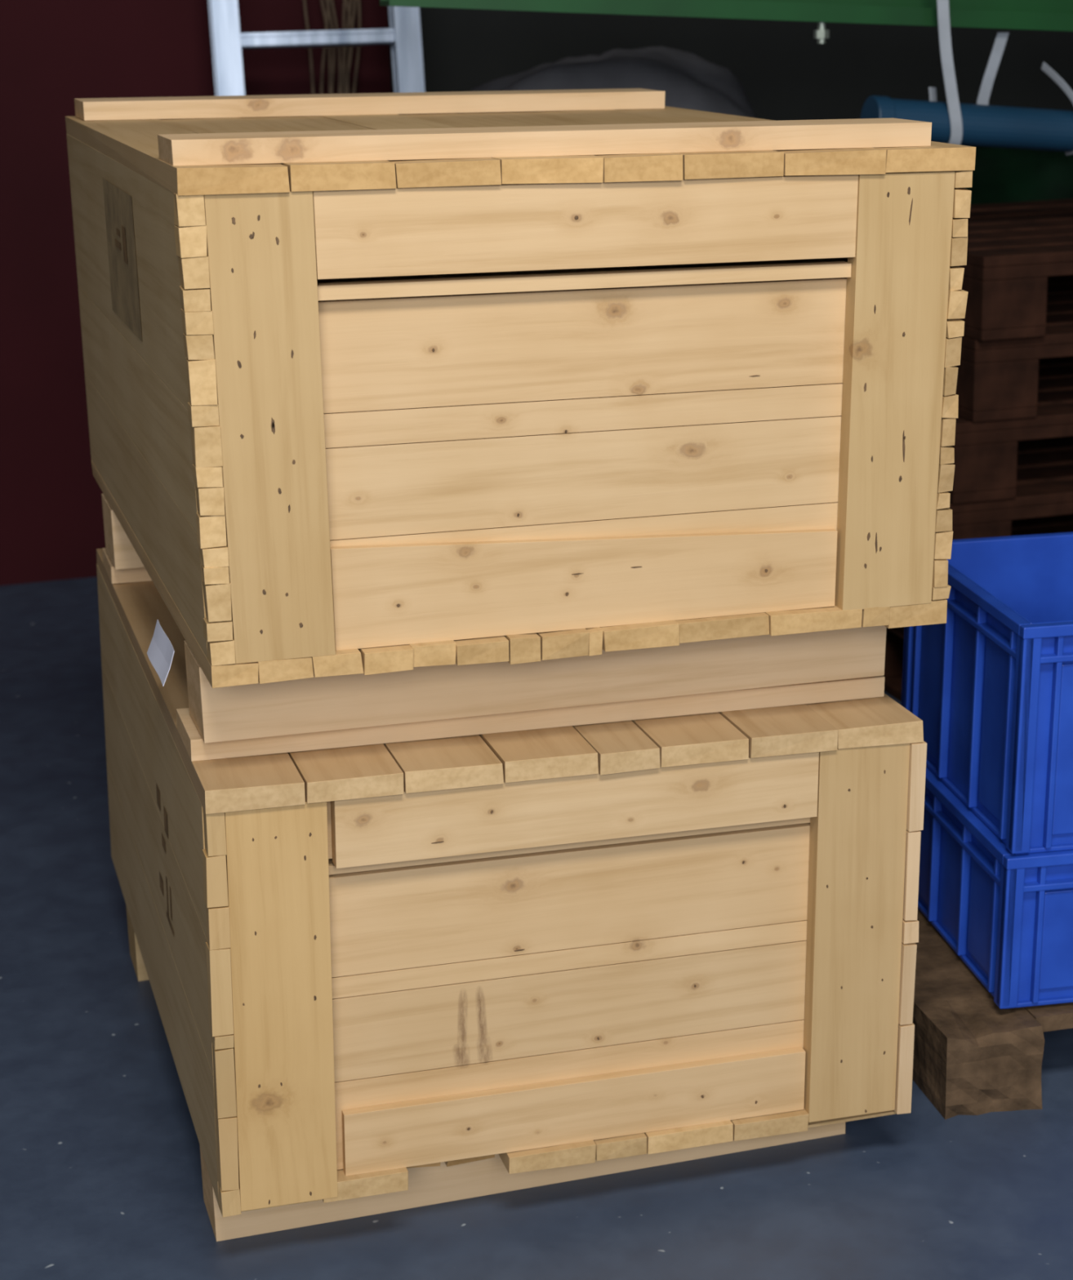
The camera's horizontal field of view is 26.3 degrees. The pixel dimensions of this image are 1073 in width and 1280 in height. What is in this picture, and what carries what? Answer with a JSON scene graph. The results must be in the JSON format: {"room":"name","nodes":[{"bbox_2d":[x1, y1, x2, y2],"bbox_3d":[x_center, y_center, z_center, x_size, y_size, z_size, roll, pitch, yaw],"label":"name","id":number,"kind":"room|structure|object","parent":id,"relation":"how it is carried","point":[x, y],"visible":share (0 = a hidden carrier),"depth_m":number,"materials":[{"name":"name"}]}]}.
{"room":"warehouse","nodes":[
{"label":"warehouse","id":0,"kind":"room"},
{"bbox_2d":[0,576,1072,1279],"bbox_3d":[0.154,1.060,1.196,8.200,0.100,9.300,-6,17,-15],"label":"floor","id":1,"kind":"structure","parent":0,"point":[100,1169],"depth_m":2.60,"materials":[{"name":"paint"}]},
{"bbox_2d":[208,0,424,95],"bbox_3d":[-0.465,-1.232,4.885,0.445,2.285,0.426,-5,17,-12],"label":"ladder","id":2,"kind":"object","parent":1,"relation":"on","point":[403,34],"visible":0.27,"depth_m":4.87,"materials":[{"name":"silver metal"}]},
{"bbox_2d":[96,547,926,1241],"bbox_3d":[-0.091,0.224,2.868,0.793,0.589,0.975,-6,17,-15],"label":"wooden crate","id":3,"kind":"object","parent":1,"relation":"on","point":[388,968],"visible":0.91,"depth_m":2.44,"materials":[{"name":"brown wood"}]},
{"bbox_2d":[146,619,174,686],"bbox_3d":[-0.398,0.013,2.427,0.016,0.037,0.130,-6,17,-15],"label":"paper sheet","id":4,"kind":"object","parent":3,"relation":"on","point":[160,652],"visible":1,"depth_m":2.42,"materials":[{"name":"white paper"}]},
{"bbox_2d":[65,88,975,742],"bbox_3d":[-0.078,-0.320,2.694,0.810,0.610,0.960,-6,17,-15],"label":"wooden crate","id":5,"kind":"object","parent":3,"relation":"on","point":[402,407],"visible":1,"depth_m":2.27,"materials":[{"name":"brown wood"}]},
{"bbox_2d":[469,45,755,117],"bbox_3d":[0.144,-0.628,4.760,0.807,1.164,0.320,-6,17,-15],"label":"pile","id":6,"kind":"object","parent":1,"relation":"on","point":[689,81],"visible":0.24,"depth_m":4.57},
{"bbox_2d":[379,0,1072,31],"bbox_3d":[0.902,-1.670,3.935,2.440,3.595,0.122,-6,17,-15],"label":"rack","id":7,"kind":"object","parent":1,"relation":"on","point":[1035,15],"visible":1,"depth_m":3.92,"materials":[{"name":"green metal"}]},
{"bbox_2d":[813,21,828,43],"bbox_3d":[0.489,-1.056,3.936,0.022,0.060,0.026,-6,17,-15],"label":"bolt","id":8,"kind":"object","parent":7,"relation":"attached to","point":[820,33],"visible":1,"depth_m":3.93,"materials":[{"name":"metal"}]},
{"bbox_2d":[860,95,1072,151],"bbox_3d":[1.179,-0.911,4.161,1.269,0.199,0.078,-6,17,-16],"label":"pipe","id":9,"kind":"object","parent":7,"relation":"attached to","point":[983,125],"visible":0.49,"depth_m":4.01,"materials":[{"name":"plastic"}]},
{"bbox_2d":[928,0,962,144],"bbox_3d":[0.697,-1.020,3.981,0.048,0.338,0.113,-6,17,-15],"label":"strap","id":10,"kind":"object","parent":9,"relation":"attached to","point":[943,12],"visible":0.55,"depth_m":3.95,"materials":[{"name":"grey plastic"}]},
{"bbox_2d":[1040,62,1072,155],"bbox_3d":[0.941,-0.944,4.080,0.025,0.163,0.111,-10,18,-27],"label":"strap","id":11,"kind":"object","parent":9,"relation":"attached to","point":[1049,71],"visible":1,"depth_m":4.07,"materials":[{"name":"grey plastic"}]},
{"bbox_2d":[976,31,1008,104],"bbox_3d":[0.806,-0.993,4.060,0.062,0.160,0.002,-6,17,-15],"label":"strap","id":12,"kind":"object","parent":7,"relation":"hanging from","point":[1000,40],"visible":0.8,"depth_m":4.05,"materials":[{"name":"grey plastic"}]},
{"bbox_2d":[883,627,903,702],"bbox_3d":[1.196,-0.057,4.533,1.200,0.140,0.800,-6,17,-16],"label":"pallet","id":13,"kind":"object","parent":1,"relation":"on","point":[893,664],"visible":0.02,"depth_m":4.32,"materials":[{"name":"brown wood"}]},
{"bbox_2d":[897,514,1072,631],"bbox_3d":[1.185,-0.193,4.499,1.200,0.140,0.800,-6,17,-17],"label":"pallet","id":14,"kind":"object","parent":13,"relation":"on","point":[1059,523],"visible":0.06,"depth_m":4.36,"materials":[{"name":"brown wood"}]},
{"bbox_2d":[948,435,1072,539],"bbox_3d":[1.163,-0.332,4.476,1.200,0.140,0.800,-6,17,-16],"label":"pallet","id":15,"kind":"object","parent":14,"relation":"on","point":[1044,467],"visible":0.09,"depth_m":3.99,"materials":[{"name":"brown wood"}]},
{"bbox_2d":[946,355,1072,503],"bbox_3d":[1.170,-0.464,4.427,1.200,0.140,0.800,-6,17,-16],"label":"pallet","id":16,"kind":"object","parent":15,"relation":"on","point":[985,463],"visible":0.27,"depth_m":3.92,"materials":[{"name":"brown wood"}]},
{"bbox_2d":[954,275,1072,422],"bbox_3d":[1.201,-0.600,4.386,1.200,0.140,0.800,-6,17,-15],"label":"pallet","id":17,"kind":"object","parent":16,"relation":"on","point":[997,380],"visible":0.19,"depth_m":3.88,"materials":[{"name":"brown wood"}]},
{"bbox_2d":[959,198,1072,341],"bbox_3d":[1.194,-0.731,4.337,1.200,0.140,0.800,-6,17,-16],"label":"pallet","id":18,"kind":"object","parent":17,"relation":"on","point":[1013,248],"visible":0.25,"depth_m":3.84,"materials":[{"name":"brown wood"}]},
{"bbox_2d":[964,145,1072,204],"bbox_3d":[1.183,-0.711,5.292,1.072,0.976,0.649,-6,17,-15],"label":"bundle","id":19,"kind":"object","parent":18,"relation":"on","point":[999,175],"visible":0.03,"depth_m":4.96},
{"bbox_2d":[911,907,1072,1119],"bbox_3d":[0.799,0.401,3.047,0.803,0.106,0.610,-5,17,-12],"label":"wooden pallet","id":20,"kind":"object","parent":1,"relation":"on","point":[974,1056],"visible":0.34,"depth_m":2.71,"materials":[{"name":"brown wood"}]},
{"bbox_2d":[917,765,1072,1008],"bbox_3d":[0.810,0.271,2.937,0.604,0.195,0.422,-4,16,-9],"label":"box","id":21,"kind":"object","parent":20,"relation":"on","point":[1007,916],"visible":0.57,"depth_m":2.73,"materials":[{"name":"blue plastic"}]},
{"bbox_2d":[901,532,1072,854],"bbox_3d":[0.814,0.042,2.874,0.606,0.278,0.422,-4,16,-9],"label":"box","id":22,"kind":"object","parent":21,"relation":"on","point":[989,686],"visible":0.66,"depth_m":2.76,"materials":[{"name":"blue plastic"}]},
{"bbox_2d":[0,0,1072,585],"bbox_3d":[-1.175,-1.895,4.875,8.200,3.600,0.220,-6,17,-15],"label":"wall","id":23,"kind":"structure","parent":0,"point":[53,53],"depth_m":5.18,"materials":[{"name":"red paint"}]},
{"bbox_2d":[302,0,360,93],"bbox_3d":[-0.421,-1.218,5.131,0.186,1.122,0.028,-8,17,-21],"label":"hanging cables","id":24,"kind":"object","parent":23,"relation":"hanging from","point":[343,73],"visible":0.37,"depth_m":5.09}
]}

